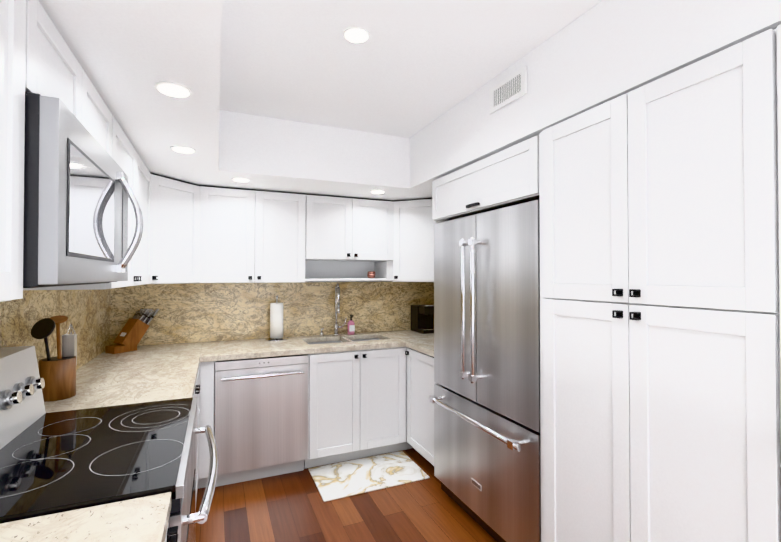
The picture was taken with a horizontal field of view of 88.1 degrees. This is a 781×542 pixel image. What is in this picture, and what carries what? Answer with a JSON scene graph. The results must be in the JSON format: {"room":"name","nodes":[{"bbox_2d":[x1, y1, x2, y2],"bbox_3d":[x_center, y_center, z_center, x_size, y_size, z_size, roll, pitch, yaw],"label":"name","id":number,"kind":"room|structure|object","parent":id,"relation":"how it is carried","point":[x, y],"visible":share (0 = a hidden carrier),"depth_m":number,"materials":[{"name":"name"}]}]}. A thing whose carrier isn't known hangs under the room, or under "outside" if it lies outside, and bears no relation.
{"room":"kitchen","nodes":[
{"label":"kitchen","id":0,"kind":"room"},
{"bbox_2d":[0,0,163,301],"bbox_3d":[-0.959,-0.290,0.881,0.390,0.707,4.686,0,-1,-23],"label":"upper cabinet","id":1,"kind":"object","parent":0,"point":[35,57],"depth_m":0.97,"materials":[{"name":"white wood"}]},
{"bbox_2d":[23,92,143,287],"bbox_3d":[-1.046,-0.175,1.193,0.480,0.433,0.774,0,-1,-23],"label":"microwave","id":2,"kind":"object","parent":1,"relation":"attached to","point":[78,193],"visible":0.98,"depth_m":0.97,"materials":[{"name":"grey metal"}]},
{"bbox_2d":[214,262,379,436],"bbox_3d":[-0.830,0.101,3.552,2.990,2.750,0.120,0,-1,-23],"label":"wall","id":3,"kind":"structure","parent":0,"point":[328,281],"depth_m":3.65,"materials":[{"name":"paint"}]},
{"bbox_2d":[0,282,433,369],"bbox_3d":[0.121,0.347,1.338,2.744,0.605,4.687,0,-1,-23],"label":"backsplash","id":4,"kind":"structure","parent":3,"relation":"attached to","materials":[{"name":"stone"}]},
{"bbox_2d":[160,176,440,283],"bbox_3d":[-0.519,-0.261,3.291,2.383,0.707,0.606,0,-1,-23],"label":"upper cabinet","id":5,"kind":"object","parent":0,"point":[193,233],"depth_m":3.13,"materials":[{"name":"white wood"}]},
{"bbox_2d":[367,271,374,277],"bbox_3d":[-0.168,0.033,3.543,0.071,0.059,0.072,0,-1,-23],"label":"jar","id":6,"kind":"object","parent":5,"relation":"attached to","point":[371,274],"depth_m":3.52,"materials":[{"name":"orange metal"}]},
{"bbox_2d":[195,448,496,541],"bbox_3d":[0.239,1.486,1.050,2.990,0.080,5.530,0,-1,-23],"label":"floor","id":7,"kind":"structure","parent":0,"point":[291,507],"depth_m":2.42,"materials":[{"name":"brown wood"}]},
{"bbox_2d":[0,346,218,541],"bbox_3d":[-0.916,0.861,1.236,0.715,1.175,0.776,0,-1,-23],"label":"range","id":8,"kind":"object","parent":7,"relation":"on","point":[57,462],"visible":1,"depth_m":1.20,"materials":[{"name":"black glass"}]},
{"bbox_2d":[165,522,176,541],"bbox_3d":[-0.720,1.006,0.608,0.627,0.868,0.513,0,-1,-23],"label":"base cabinet","id":9,"kind":"object","parent":7,"relation":"on","point":[172,531],"depth_m":0.94,"materials":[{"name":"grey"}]},
{"bbox_2d":[177,362,200,541],"bbox_3d":[-1.334,1.023,2.034,0.627,0.868,1.006,0,-1,-23],"label":"base cabinet","id":10,"kind":"object","parent":7,"relation":"on","point":[197,392],"depth_m":2.57,"materials":[{"name":"grey wood"}]},
{"bbox_2d":[201,362,204,469],"bbox_3d":[-1.643,1.032,2.754,0.627,0.868,0.678,0,-1,-23],"label":"base cabinet","id":11,"kind":"object","parent":7,"relation":"on","point":[202,363],"depth_m":2.64,"materials":[{"name":"grey wood"}]},
{"bbox_2d":[0,283,203,541],"bbox_3d":[-0.847,0.342,0.922,0.635,0.605,4.687,0,-1,-23],"label":"countertop","id":12,"kind":"structure","parent":11,"relation":"on","point":[192,326],"depth_m":1.99,"materials":[{"name":"stone"}]},
{"bbox_2d":[31,315,76,401],"bbox_3d":[-1.430,0.367,1.722,0.137,0.348,0.169,0,-1,-23],"label":"utensil crock","id":13,"kind":"object","parent":12,"relation":"on","point":[57,373],"visible":0.96,"depth_m":1.69,"materials":[{"name":"brown wood"}]},
{"bbox_2d":[105,308,158,353],"bbox_3d":[-1.817,0.410,2.850,0.115,0.288,0.305,0,-1,27],"label":"knife block","id":14,"kind":"object","parent":12,"relation":"on","point":[131,333],"visible":1,"depth_m":2.81,"materials":[{"name":"brown wood"}]},
{"bbox_2d":[204,282,403,361],"bbox_3d":[-0.665,0.445,3.203,2.714,0.701,0.637,0,-1,-23],"label":"countertop","id":15,"kind":"structure","parent":11,"relation":"on","point":[236,315],"depth_m":3.41,"materials":[{"name":"stone"}]},
{"bbox_2d":[266,296,286,341],"bbox_3d":[-0.922,0.380,3.270,0.170,0.360,0.170,0,-1,-23],"label":"paper towel holder","id":16,"kind":"object","parent":15,"relation":"on","point":[276,321],"visible":1,"depth_m":3.22,"materials":[{"name":"white paper"}]},
{"bbox_2d":[333,284,346,335],"bbox_3d":[-0.437,0.336,3.528,0.118,0.453,0.115,0,-1,-23],"label":"faucet","id":17,"kind":"object","parent":15,"relation":"on","point":[337,302],"visible":1,"depth_m":3.52,"materials":[{"name":"silver metal"}]},
{"bbox_2d":[308,338,381,343],"bbox_3d":[-0.366,0.700,3.352,0.702,0.195,0.332,0,-1,-23],"label":"sink","id":18,"kind":"object","parent":15,"relation":"in","point":[331,340],"depth_m":3.47,"materials":[{"name":"silver metal"}]},
{"bbox_2d":[348,315,354,334],"bbox_3d":[-0.349,0.477,3.586,0.061,0.172,0.071,0,-1,-23],"label":"soap bottle","id":19,"kind":"object","parent":15,"relation":"on","point":[351,327],"visible":1,"depth_m":3.56,"materials":[{"name":"pink plastic"}]},
{"bbox_2d":[411,305,433,333],"bbox_3d":[0.329,0.436,3.766,0.170,0.260,0.294,0,-1,-23],"label":"toaster oven","id":20,"kind":"object","parent":15,"relation":"on","point":[422,318],"visible":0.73,"depth_m":3.75,"materials":[{"name":"black metal"}]},
{"bbox_2d":[215,354,307,486],"bbox_3d":[-0.977,1.037,3.011,0.610,0.865,0.636,0,-1,-23],"label":"dishwasher","id":21,"kind":"object","parent":7,"relation":"on","point":[261,417],"visible":0.96,"depth_m":2.77,"materials":[{"name":"grey metal"}]},
{"bbox_2d":[308,451,429,501],"bbox_3d":[-0.164,1.462,2.918,0.765,0.011,0.470,0,-1,-23],"label":"kitchen mat","id":22,"kind":"object","parent":7,"relation":"on","point":[339,480],"visible":1,"depth_m":2.87,"materials":[{"name":"fabric"}]},
{"bbox_2d":[373,347,396,451],"bbox_3d":[0.266,1.042,3.624,0.665,0.868,0.588,0,-1,-23],"label":"base cabinet","id":23,"kind":"object","parent":7,"relation":"on","point":[384,359],"depth_m":3.14,"materials":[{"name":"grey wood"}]},
{"bbox_2d":[397,346,436,465],"bbox_3d":[0.483,1.036,3.085,0.692,0.868,0.533,0,-1,-23],"label":"base cabinet","id":24,"kind":"object","parent":7,"relation":"on","point":[415,369],"depth_m":3.07,"materials":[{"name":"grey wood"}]},
{"bbox_2d":[404,282,433,356],"bbox_3d":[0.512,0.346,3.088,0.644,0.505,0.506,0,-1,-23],"label":"countertop","id":25,"kind":"structure","parent":24,"relation":"on","point":[415,293],"depth_m":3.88,"materials":[{"name":"stone"}]},
{"bbox_2d":[429,200,540,541],"bbox_3d":[0.745,0.574,2.346,0.746,1.775,0.942,0,-1,-23],"label":"fridge","id":26,"kind":"object","parent":7,"relation":"on","point":[485,398],"visible":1,"depth_m":2.11,"materials":[{"name":"grey metal"}]},
{"bbox_2d":[532,46,735,541],"bbox_3d":[1.152,0.416,1.509,0.715,2.070,0.903,0,-1,-23],"label":"tall cabinet","id":27,"kind":"object","parent":7,"relation":"on","point":[659,199],"depth_m":1.34,"materials":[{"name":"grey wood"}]},
{"bbox_2d":[732,24,780,541],"bbox_3d":[1.398,0.410,0.937,0.715,2.070,0.610,0,-1,-23],"label":"tall cabinet","id":28,"kind":"object","parent":7,"relation":"on","point":[756,60],"depth_m":1.05,"materials":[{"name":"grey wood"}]},
{"bbox_2d":[38,0,780,200],"bbox_3d":[0.239,-0.833,1.078,2.750,0.379,5.290,0,-1,-23],"label":"soffit","id":29,"kind":"structure","parent":0,"point":[128,54],"depth_m":1.64,"materials":[{"name":"paint"}]},
{"bbox_2d":[154,81,192,97],"bbox_3d":[-0.764,-0.637,1.423,0.120,0.006,0.120,0,-1,-23],"label":"recessed light","id":30,"kind":"object","parent":29,"relation":"in","point":[173,89],"visible":1,"depth_m":1.41,"materials":[{"name":"white"}]},
{"bbox_2d":[170,146,195,153],"bbox_3d":[-1.075,-0.629,2.094,0.120,0.006,0.120,0,-1,-23],"label":"recessed light","id":31,"kind":"object","parent":29,"relation":"in","point":[184,149],"visible":1,"depth_m":2.08,"materials":[{"name":"white"}]},
{"bbox_2d":[232,177,249,181],"bbox_3d":[-1.020,-0.621,2.750,0.120,0.006,0.120,0,-1,-23],"label":"recessed light","id":32,"kind":"object","parent":29,"relation":"in","point":[238,179],"visible":1,"depth_m":2.73,"materials":[{"name":"white"}]},
{"bbox_2d":[370,190,384,193],"bbox_3d":[-0.101,-0.616,3.145,0.120,0.006,0.120,0,-1,-23],"label":"recessed light","id":33,"kind":"object","parent":29,"relation":"in","point":[377,191],"visible":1,"depth_m":3.12,"materials":[{"name":"white"}]},
{"bbox_2d":[489,65,526,113],"bbox_3d":[0.579,-0.893,2.003,0.008,0.130,0.270,0,-1,-23],"label":"ceiling vent","id":34,"kind":"object","parent":29,"relation":"in","point":[509,89],"visible":1,"depth_m":1.99,"materials":[{"name":"white metal"}]},
{"bbox_2d":[220,0,601,137],"bbox_3d":[0.239,-1.164,1.082,2.750,0.280,5.290,0,-1,-23],"label":"ceiling","id":35,"kind":"structure","parent":0,"point":[409,68],"depth_m":1.89,"materials":[{"name":"paint"}]},
{"bbox_2d":[342,26,369,43],"bbox_3d":[-0.146,-1.013,1.736,0.120,0.006,0.120,0,-1,-23],"label":"recessed light","id":36,"kind":"object","parent":35,"relation":"in","point":[357,35],"visible":1,"depth_m":1.73,"materials":[{"name":"white"}]},
{"bbox_2d":[432,138,531,221],"bbox_3d":[0.786,-0.473,2.396,0.695,0.270,0.994,0,-1,-23],"label":"upper cabinet","id":37,"kind":"object","parent":0,"relation":"attached to","point":[502,179],"depth_m":2.17,"materials":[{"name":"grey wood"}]}
]}

